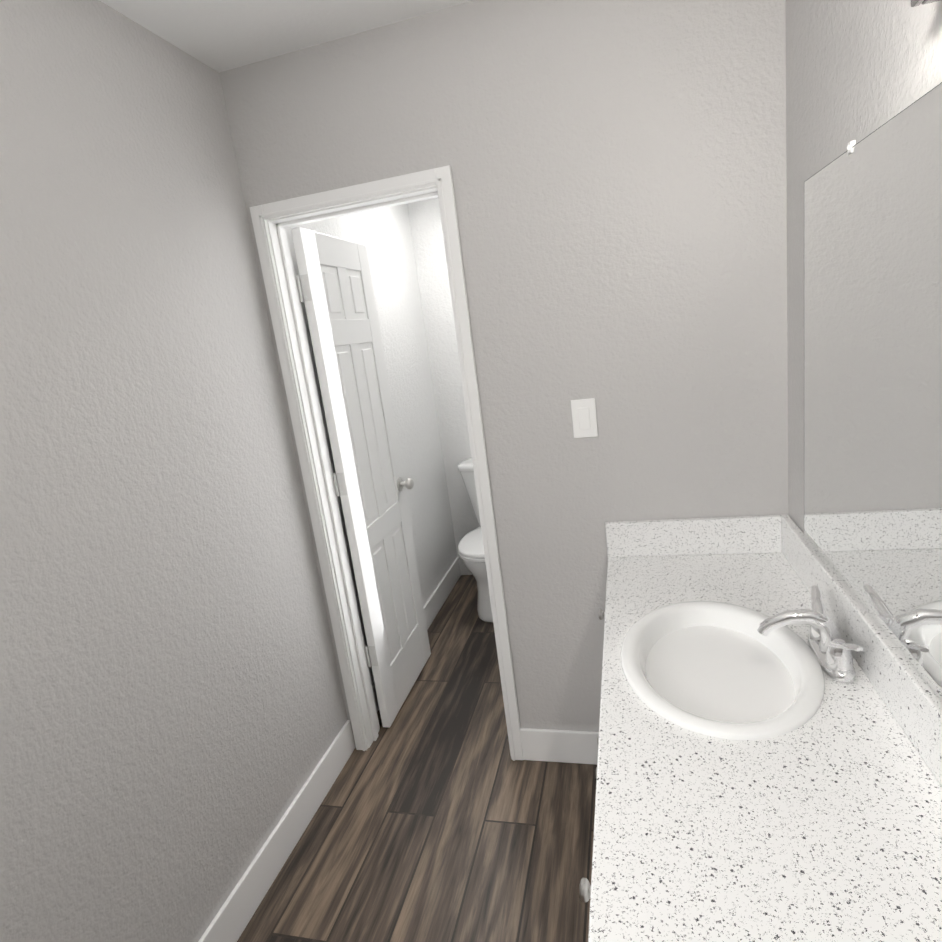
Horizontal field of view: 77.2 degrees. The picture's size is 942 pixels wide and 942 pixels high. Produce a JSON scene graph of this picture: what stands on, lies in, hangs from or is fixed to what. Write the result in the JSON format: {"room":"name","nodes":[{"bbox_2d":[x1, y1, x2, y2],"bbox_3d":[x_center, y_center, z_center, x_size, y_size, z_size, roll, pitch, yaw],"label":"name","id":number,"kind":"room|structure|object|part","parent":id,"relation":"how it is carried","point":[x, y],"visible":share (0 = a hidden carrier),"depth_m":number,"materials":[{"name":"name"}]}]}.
{"room":"bathroom","nodes":[
{"label":"bathroom","id":0,"kind":"room"},
{"bbox_2d":[0,0,456,941],"bbox_3d":[-0.648,-0.146,2.281,0.110,2.530,3.030,-4,13,15],"label":"wall","id":1,"kind":"structure","parent":0,"point":[172,714],"depth_m":1.46,"materials":[{"name":"paint"}]},
{"bbox_2d":[198,720,354,941],"bbox_3d":[-0.638,1.220,1.740,0.013,0.130,1.338,-4,13,15],"label":"baseboard","id":2,"kind":"structure","parent":1,"relation":"attached to","point":[234,914],"depth_m":1.85,"materials":[{"name":"white wood"}]},
{"bbox_2d":[372,557,460,711],"bbox_3d":[-0.266,0.831,3.209,0.013,0.130,1.567,-4,13,15],"label":"baseboard","id":3,"kind":"structure","parent":1,"relation":"attached to","point":[438,597],"depth_m":3.51,"materials":[{"name":"white wood"}]},
{"bbox_2d":[99,0,473,72],"bbox_3d":[-2.839,-0.571,-0.161,6.440,0.120,5.175,-4,13,15],"label":"ceiling","id":4,"kind":"structure","parent":0,"point":[219,36],"depth_m":1.61,"materials":[{"name":"white paint"}]},
{"bbox_2d":[237,575,596,941],"bbox_3d":[-2.312,1.657,1.225,6.440,0.060,6.920,-4,13,15],"label":"floor","id":5,"kind":"structure","parent":0,"point":[440,815],"depth_m":1.91,"materials":[{"name":"wood"}]},
{"bbox_2d":[457,458,492,621],"bbox_3d":[0.150,0.375,3.438,0.482,0.804,0.732,-4,13,15],"label":"toilet","id":6,"kind":"object","parent":5,"relation":"on","point":[471,551],"visible":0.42,"depth_m":3.26,"materials":[{"name":"white ceramic"}]},
{"bbox_3d":[0.123,0.398,3.331,0.374,0.044,0.507,-4,13,15],"label":"seat","id":7,"kind":"part","parent":6,"relation":"part of","materials":[{"name":"white plastic"}]},
{"bbox_2d":[579,583,606,902],"bbox_3d":[0.449,0.966,0.806,0.568,0.766,2.448,-4,13,15],"label":"bathroom vanity","id":8,"kind":"object","parent":5,"relation":"on","point":[583,883],"depth_m":0.95,"materials":[{"name":"white"}]},
{"bbox_2d":[587,554,941,941],"bbox_3d":[0.415,0.579,0.710,0.534,0.034,2.452,-4,13,15],"label":"countertop","id":9,"kind":"structure","parent":8,"relation":"on","point":[695,840],"depth_m":0.87,"materials":[{"name":"white stone"}]},
{"bbox_2d":[615,594,870,749],"bbox_3d":[0.541,0.473,1.303,0.400,0.154,0.524,-4,13,15],"label":"sink","id":10,"kind":"object","parent":9,"relation":"in","point":[689,667],"depth_m":1.24,"materials":[{"name":"white ceramic"}]},
{"bbox_2d":[755,582,866,681],"bbox_3d":[0.695,0.343,1.242,0.169,0.111,0.272,-4,13,15],"label":"faucet","id":11,"kind":"object","parent":9,"relation":"on","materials":[{"name":"silver metal"}]},
{"bbox_2d":[408,197,479,556],"bbox_3d":[0.495,-0.589,3.546,1.710,2.530,0.110,-4,13,15],"label":"wall","id":12,"kind":"structure","parent":0,"point":[429,252],"depth_m":3.62,"materials":[{"name":"paint"}]},
{"bbox_2d":[459,557,471,574],"bbox_3d":[0.304,0.609,3.847,0.808,0.130,0.013,-4,13,15],"label":"baseboard","id":13,"kind":"structure","parent":12,"relation":"attached to","point":[464,570],"depth_m":3.94,"materials":[{"name":"white"}]},
{"bbox_2d":[219,0,788,746],"bbox_3d":[0.147,-0.172,1.945,1.600,2.530,0.110,-4,13,15],"label":"wall","id":14,"kind":"structure","parent":0,"point":[619,174],"depth_m":1.73,"materials":[{"name":"paint"}]},
{"bbox_2d":[250,165,523,760],"bbox_3d":[-0.245,0.093,2.115,0.680,2.041,0.148,-4,13,15],"label":"door frame","id":15,"kind":"structure","parent":14,"relation":"attached to","point":[440,178],"depth_m":2.02,"materials":[{"name":"white wood"}]},
{"bbox_2d":[291,227,430,727],"bbox_3d":[-0.412,0.049,2.510,0.169,1.975,0.582,-4,13,15],"label":"door","id":16,"kind":"structure","parent":15,"relation":"in","point":[336,283],"depth_m":2.42,"materials":[{"name":"white wood"}]},
{"bbox_3d":[-0.345,0.059,2.756,0.169,0.064,0.095,-4,13,15],"label":"knob","id":17,"kind":"part","parent":16,"relation":"part of","materials":[{"name":"silver metal"}]},
{"bbox_2d":[520,728,598,764],"bbox_3d":[0.450,0.992,2.112,0.544,0.130,0.013,-4,13,15],"label":"baseboard","id":18,"kind":"structure","parent":14,"relation":"attached to","point":[564,746],"depth_m":2.14,"materials":[{"name":"white wood"}]},
{"bbox_2d":[571,398,597,437],"bbox_3d":[0.351,-0.163,1.831,0.074,0.120,0.008,-4,13,15],"label":"light switch","id":19,"kind":"object","parent":14,"relation":"attached to","point":[584,419],"visible":1,"depth_m":1.83,"materials":[{"name":"white plastic"}]},
{"bbox_2d":[605,515,782,557],"bbox_3d":[0.683,0.205,1.837,0.512,0.116,0.022,-4,13,15],"label":"backsplash","id":20,"kind":"structure","parent":14,"relation":"attached to","point":[761,534],"depth_m":1.82,"materials":[{"name":"white stone"}]},
{"bbox_2d":[779,514,941,789],"bbox_3d":[0.652,0.490,0.627,0.022,0.116,2.452,-4,13,15],"label":"backsplash","id":21,"kind":"structure","parent":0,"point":[909,699],"depth_m":1.07,"materials":[{"name":"white stone"}]},
{"bbox_2d":[785,0,941,532],"bbox_3d":[0.578,0.184,0.168,0.110,2.530,6.800,-4,13,15],"label":"wall","id":22,"kind":"structure","parent":0,"point":[858,70],"depth_m":1.21,"materials":[{"name":"paint"}]},
{"bbox_2d":[804,82,941,699],"bbox_3d":[0.581,0.011,0.468,0.012,0.896,2.173,-4,13,15],"label":"mirror","id":23,"kind":"object","parent":22,"relation":"attached to","point":[873,368],"visible":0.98,"depth_m":1.04,"materials":[{"name":"clear glass"}]},
{"bbox_2d":[911,0,940,6],"bbox_3d":[0.429,-0.552,0.346,0.169,0.110,0.940,-4,13,15],"label":"sconce","id":24,"kind":"object","parent":22,"relation":"attached to","point":[914,3],"visible":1,"depth_m":0.78,"materials":[{"name":"silver metal"}]}
]}

